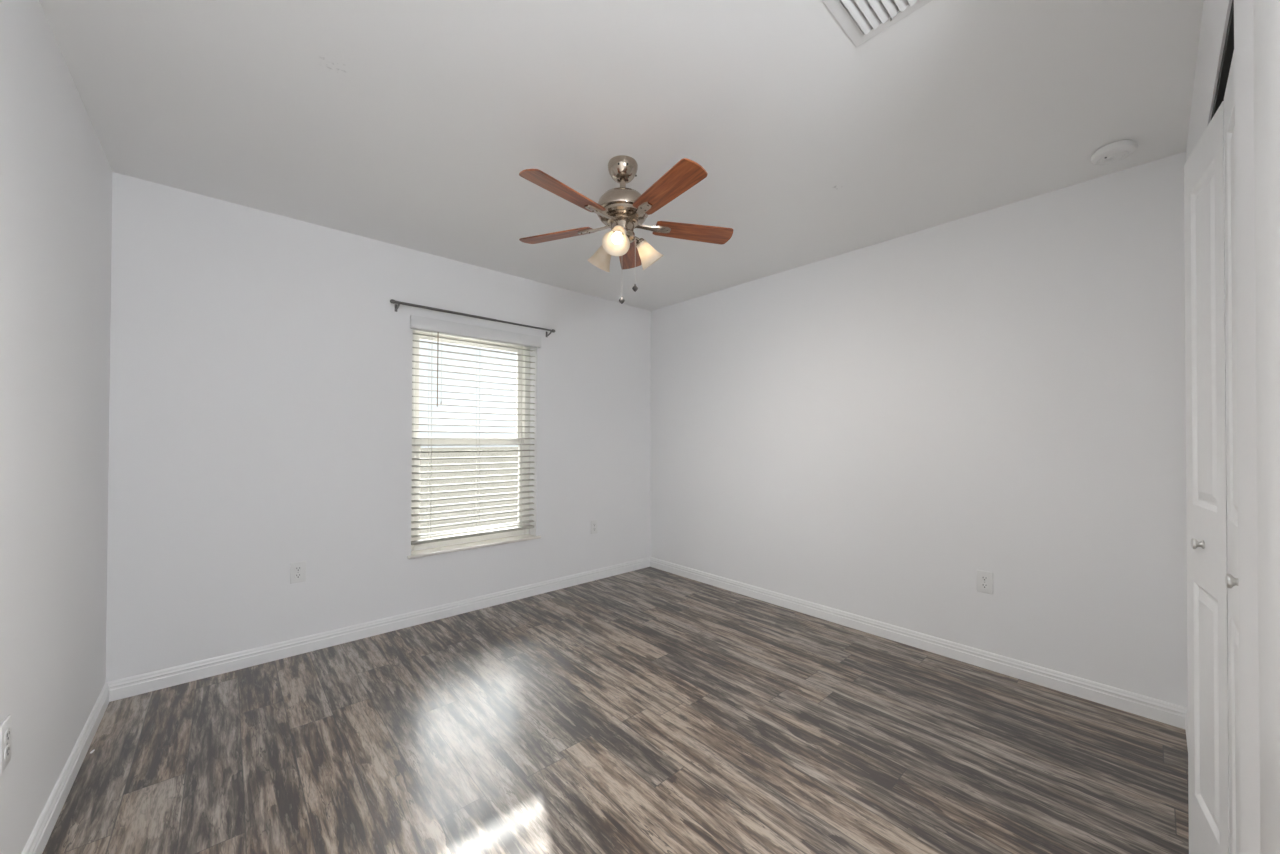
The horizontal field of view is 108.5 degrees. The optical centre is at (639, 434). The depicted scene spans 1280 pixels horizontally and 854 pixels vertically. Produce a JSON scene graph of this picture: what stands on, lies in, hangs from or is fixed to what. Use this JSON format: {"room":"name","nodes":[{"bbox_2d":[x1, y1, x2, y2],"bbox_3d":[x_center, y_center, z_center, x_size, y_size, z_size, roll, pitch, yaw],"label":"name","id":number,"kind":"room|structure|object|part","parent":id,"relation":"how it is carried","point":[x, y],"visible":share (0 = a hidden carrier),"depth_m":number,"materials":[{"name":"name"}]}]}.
{"room":"empty bedroom","nodes":[
{"label":"empty bedroom","id":0,"kind":"room"},
{"bbox_2d":[0,0,112,853],"bbox_3d":[-0.843,-0.009,0.232,0.140,2.440,5.271,1,-1,-42],"label":"wall","id":1,"kind":"structure","parent":0,"point":[56,172],"depth_m":1.39,"materials":[{"name":"white paint"}]},
{"bbox_2d":[0,715,11,774],"bbox_3d":[-1.562,0.761,1.133,0.008,0.115,0.071,1,-1,-42],"label":"wall outlet","id":2,"kind":"object","parent":1,"relation":"attached to","point":[5,728],"visible":1,"depth_m":1.13,"materials":[{"name":"white plastic"}]},
{"bbox_2d":[4,744,9,759],"bbox_3d":[-1.560,0.781,1.135,0.002,0.028,0.034,1,-1,-42],"label":"receptacle","id":3,"kind":"object","parent":2,"relation":"attached to","point":[6,746],"depth_m":1.13,"materials":[{"name":"white plastic"}]},
{"bbox_2d":[4,729,9,743],"bbox_3d":[-1.560,0.742,1.135,0.002,0.028,0.034,1,-1,-42],"label":"receptacle","id":4,"kind":"object","parent":2,"relation":"attached to","point":[6,731],"depth_m":1.13,"materials":[{"name":"white plastic"}]},
{"bbox_2d":[21,683,109,853],"bbox_3d":[-1.337,1.171,0.883,0.014,0.088,3.311,1,-1,-42],"label":"baseboard","id":5,"kind":"structure","parent":1,"relation":"attached to","point":[37,841],"depth_m":1.54,"materials":[{"name":"white paint"}]},
{"bbox_2d":[106,172,650,681],"bbox_3d":[-1.236,0.017,3.334,3.421,2.440,0.190,1,-1,-42],"label":"wall","id":6,"kind":"structure","parent":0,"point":[260,399],"depth_m":2.60,"materials":[{"name":"white paint"}]},
{"bbox_2d":[290,561,305,583],"bbox_3d":[-1.918,0.770,2.583,0.071,0.115,0.008,1,-1,-42],"label":"wall outlet","id":7,"kind":"object","parent":6,"relation":"attached to","point":[297,569],"visible":1,"depth_m":2.58,"materials":[{"name":"white plastic"}]},
{"bbox_2d":[294,573,301,578],"bbox_3d":[-1.916,0.789,2.581,0.034,0.028,0.002,1,-1,-42],"label":"receptacle","id":8,"kind":"object","parent":7,"relation":"attached to","point":[296,575],"depth_m":2.58,"materials":[{"name":"white plastic"}]},
{"bbox_2d":[294,566,301,571],"bbox_3d":[-1.916,0.750,2.582,0.034,0.028,0.002,1,-1,-42],"label":"receptacle","id":9,"kind":"object","parent":7,"relation":"attached to","point":[296,568],"depth_m":2.58,"materials":[{"name":"white plastic"}]},
{"bbox_2d":[106,557,649,701],"bbox_3d":[-1.171,1.192,3.248,3.421,0.088,0.014,1,-1,-42],"label":"baseboard","id":10,"kind":"structure","parent":6,"relation":"attached to","point":[172,676],"depth_m":2.69,"materials":[{"name":"white paint"}]},
{"bbox_2d":[411,330,529,550],"bbox_3d":[-1.238,0.018,3.395,0.901,1.528,0.075,1,-1,-42],"label":"window","id":11,"kind":"structure","parent":6,"relation":"attached to","point":[415,337],"depth_m":3.38,"materials":[{"name":"white plastic"}]},
{"bbox_3d":[-1.248,-0.312,3.410,0.809,0.774,0.028,1,-1,-42],"label":"sash","id":12,"kind":"part","parent":11,"relation":"part of","materials":[{"name":"white plastic"}]},
{"bbox_3d":[-1.227,0.383,3.377,0.809,0.706,0.028,1,-1,-42],"label":"sash","id":13,"kind":"part","parent":11,"relation":"part of","materials":[{"name":"white plastic"}]},
{"bbox_2d":[390,299,554,336],"bbox_3d":[-1.123,-0.807,3.253,1.176,0.054,0.087,1,-1,-42],"label":"curtain rod","id":14,"kind":"object","parent":6,"relation":"attached to","point":[392,301],"visible":1,"depth_m":3.12,"materials":[{"name":"grey metal"}]},
{"bbox_2d":[407,534,540,558],"bbox_3d":[-1.195,0.792,3.344,0.959,0.019,0.202,1,-1,-42],"label":"window sill","id":15,"kind":"structure","parent":6,"relation":"attached to","point":[473,545],"depth_m":3.26,"materials":[{"name":"beige stone"}]},
{"bbox_2d":[410,315,540,544],"bbox_3d":[-1.154,-0.024,3.304,0.945,1.491,0.096,1,-1,-42],"label":"window blind","id":16,"kind":"object","parent":6,"relation":"attached to","point":[418,323],"visible":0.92,"depth_m":3.25,"materials":[{"name":"white plastic"}]},
{"bbox_3d":[-1.408,0.004,3.099,0.014,1.410,0.055,1,-1,-42],"label":"ladder cord","id":17,"kind":"part","parent":16,"relation":"part of","materials":[{"name":"white fabric"}]},
{"bbox_3d":[-1.340,-0.453,3.110,0.010,0.496,0.010,0,-1,3],"label":"lift cord","id":18,"kind":"part","parent":16,"relation":"part of","materials":[{"name":"white fabric"}]},
{"bbox_3d":[-1.170,0.712,3.310,0.889,0.020,0.050,1,-1,-42],"label":"rail","id":19,"kind":"part","parent":16,"relation":"part of","materials":[{"name":"beige plastic"}]},
{"bbox_3d":[-1.163,0.007,3.320,0.014,1.410,0.055,1,-1,-42],"label":"ladder cord","id":20,"kind":"part","parent":16,"relation":"part of","materials":[{"name":"white fabric"}]},
{"bbox_3d":[-0.917,0.010,3.540,0.014,1.410,0.055,1,-1,-42],"label":"ladder cord","id":21,"kind":"part","parent":16,"relation":"part of","materials":[{"name":"white fabric"}]},
{"bbox_2d":[591,520,597,533],"bbox_3d":[-0.393,0.790,3.953,0.071,0.115,0.008,1,-1,-42],"label":"wall outlet","id":22,"kind":"object","parent":6,"relation":"attached to","point":[594,524],"visible":1,"depth_m":3.95,"materials":[{"name":"white plastic"}]},
{"bbox_2d":[42,567,1188,853],"bbox_3d":[0.511,1.285,1.373,3.821,0.120,5.171,1,-1,-42],"label":"floor","id":23,"kind":"structure","parent":0,"point":[648,710],"depth_m":1.79,"materials":[{"name":"laminate"}]},
{"bbox_2d":[39,0,1203,310],"bbox_3d":[0.486,-1.274,1.433,3.821,0.120,5.271,1,-1,-42],"label":"ceiling","id":24,"kind":"structure","parent":0,"point":[411,124],"depth_m":1.73,"materials":[{"name":"white paint"}]},
{"bbox_2d":[519,155,732,303],"bbox_3d":[-0.081,-0.890,2.027,1.002,0.642,1.004,1,-1,-42],"label":"ceiling fan","id":25,"kind":"object","parent":24,"relation":"hanging from","point":[622,209],"visible":1,"depth_m":1.99,"materials":[{"name":"brown wood"}]},
{"bbox_3d":[-0.392,-0.943,2.179,0.376,0.006,0.115,0,11,21],"label":"blade","id":26,"kind":"part","parent":25,"relation":"part of","materials":[{"name":"brown wood"}]},
{"bbox_3d":[-0.293,-0.946,1.794,0.115,0.006,0.376,15,9,39],"label":"blade","id":27,"kind":"part","parent":25,"relation":"part of","materials":[{"name":"brown wood"}]},
{"bbox_3d":[-0.180,-0.820,2.149,0.125,0.132,0.110,0,-1,11],"label":"lamp shade","id":28,"kind":"part","parent":25,"relation":"part of","materials":[{"name":"white glass"}]},
{"bbox_3d":[-0.091,-0.822,1.916,0.110,0.132,0.125,0,-1,38],"label":"lamp shade","id":29,"kind":"part","parent":25,"relation":"part of","materials":[{"name":"white glass"}]},
{"bbox_3d":[-0.095,-0.835,1.938,0.048,0.069,0.063,0,-1,8],"label":"light bulb","id":30,"kind":"part","parent":25,"relation":"part of","materials":[{"name":"white glass"}]},
{"bbox_3d":[-0.057,-0.940,2.393,0.115,0.006,0.376,-12,-1,3],"label":"blade","id":31,"kind":"part","parent":25,"relation":"part of","materials":[{"name":"brown wood"}]},
{"bbox_3d":[-0.005,-0.872,2.085,0.070,0.050,0.046,0,-1,-23],"label":"lamp arm","id":32,"kind":"part","parent":25,"relation":"part of","materials":[{"name":"silver metal"}]},
{"bbox_3d":[0.047,-0.820,2.115,0.125,0.132,0.110,0,-1,7],"label":"lamp shade","id":33,"kind":"part","parent":25,"relation":"part of","materials":[{"name":"white glass"}]},
{"bbox_3d":[0.104,-0.945,1.770,0.115,0.006,0.376,15,-8,-32],"label":"blade","id":34,"kind":"part","parent":25,"relation":"part of","materials":[{"name":"brown wood"}]},
{"bbox_3d":[0.249,-0.941,2.140,0.376,0.006,0.115,0,-13,-15],"label":"blade","id":35,"kind":"part","parent":25,"relation":"part of","materials":[{"name":"brown wood"}]},
{"bbox_2d":[822,0,931,46],"bbox_3d":[0.684,-1.208,1.229,0.270,0.014,0.320,1,-1,-42],"label":"ceiling vent","id":36,"kind":"object","parent":24,"relation":"in","point":[862,20],"visible":1,"depth_m":1.32,"materials":[{"name":"white metal"}]},
{"bbox_2d":[1091,140,1137,164],"bbox_3d":[1.991,-1.182,1.936,0.138,0.044,0.138,1,-1,-42],"label":"smoke detector","id":37,"kind":"object","parent":24,"relation":"attached to","point":[1117,151],"visible":1,"depth_m":1.91,"materials":[{"name":"white plastic"}]},
{"bbox_2d":[650,151,1187,707],"bbox_3d":[1.807,0.021,2.611,0.140,2.440,5.271,1,-1,-42],"label":"wall","id":38,"kind":"structure","parent":0,"point":[871,430],"depth_m":2.52,"materials":[{"name":"white paint"}]},
{"bbox_2d":[650,557,1187,728],"bbox_3d":[1.197,1.199,3.159,0.014,0.088,3.311,1,-1,-42],"label":"baseboard","id":39,"kind":"structure","parent":38,"relation":"attached to","point":[1141,705],"depth_m":2.50,"materials":[{"name":"white paint"}]},
{"bbox_2d":[977,570,992,593],"bbox_3d":[1.838,0.784,2.455,0.008,0.115,0.071,1,-1,-42],"label":"wall outlet","id":40,"kind":"object","parent":38,"relation":"attached to","point":[984,579],"visible":1,"depth_m":2.45,"materials":[{"name":"white plastic"}]},
{"bbox_2d":[981,583,988,588],"bbox_3d":[1.836,0.804,2.453,0.002,0.028,0.034,1,-1,-42],"label":"receptacle","id":41,"kind":"object","parent":40,"relation":"attached to","point":[983,585],"depth_m":2.45,"materials":[{"name":"white plastic"}]},
{"bbox_2d":[981,576,988,580],"bbox_3d":[1.836,0.765,2.454,0.002,0.028,0.034,1,-1,-42],"label":"receptacle","id":42,"kind":"object","parent":40,"relation":"attached to","point":[983,578],"depth_m":2.45,"materials":[{"name":"white plastic"}]},
{"bbox_2d":[1186,0,1259,853],"bbox_3d":[1.575,-0.001,0.204,3.421,2.440,1.600,1,-1,-42],"label":"wall","id":43,"kind":"structure","parent":0,"point":[1215,13],"depth_m":0.75,"materials":[{"name":"white paint"}]},
{"bbox_2d":[1185,710,1187,747],"bbox_3d":[2.061,1.189,1.719,0.654,0.088,0.014,1,-1,-42],"label":"baseboard","id":44,"kind":"structure","parent":43,"relation":"attached to","point":[1186,717],"depth_m":1.87,"materials":[{"name":"white paint"}]},
{"bbox_2d":[1211,0,1233,119],"bbox_3d":[1.479,-0.805,1.129,1.026,0.025,0.096,1,-1,-42],"label":"door track","id":45,"kind":"object","parent":43,"relation":"attached to","point":[1228,50],"visible":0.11,"depth_m":0.99,"materials":[{"name":"black metal"}]},
{"bbox_2d":[1184,101,1229,853],"bbox_3d":[1.460,0.211,1.186,0.051,1.975,0.325,0,-1,39],"label":"door","id":46,"kind":"structure","parent":45,"relation":"hanging from","point":[1204,199],"depth_m":1.17,"materials":[{"name":"white wood"}]},
{"bbox_3d":[1.452,0.284,1.200,0.021,0.028,0.028,0,-1,39],"label":"knob","id":47,"kind":"part","parent":46,"relation":"part of","materials":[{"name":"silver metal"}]},
{"bbox_2d":[1224,52,1240,853],"bbox_3d":[1.213,0.208,0.930,0.367,1.975,0.051,1,-1,-42],"label":"door","id":48,"kind":"structure","parent":45,"relation":"hanging from","point":[1231,578],"depth_m":1.00,"materials":[{"name":"white wood"}]},
{"bbox_3d":[1.135,0.280,0.880,0.028,0.028,0.021,1,-1,-42],"label":"knob","id":49,"kind":"part","parent":48,"relation":"part of","materials":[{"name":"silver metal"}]},
{"bbox_2d":[1253,0,1279,853],"bbox_3d":[0.764,-0.001,0.556,0.194,2.439,0.006,1,-1,-42],"label":"door frame","id":50,"kind":"structure","parent":43,"relation":"attached to","point":[1266,13],"depth_m":0.56,"materials":[{"name":"white paint"}]},
{"label":"outside","id":51,"kind":"structure","parent":0,"visible":0},
{"bbox_2d":[420,447,517,533],"bbox_3d":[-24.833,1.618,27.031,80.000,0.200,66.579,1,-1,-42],"label":"window pane","id":52,"kind":"structure","parent":51,"point":[512,453],"depth_m":13.33,"materials":[{"name":"clear glass"}]}
]}

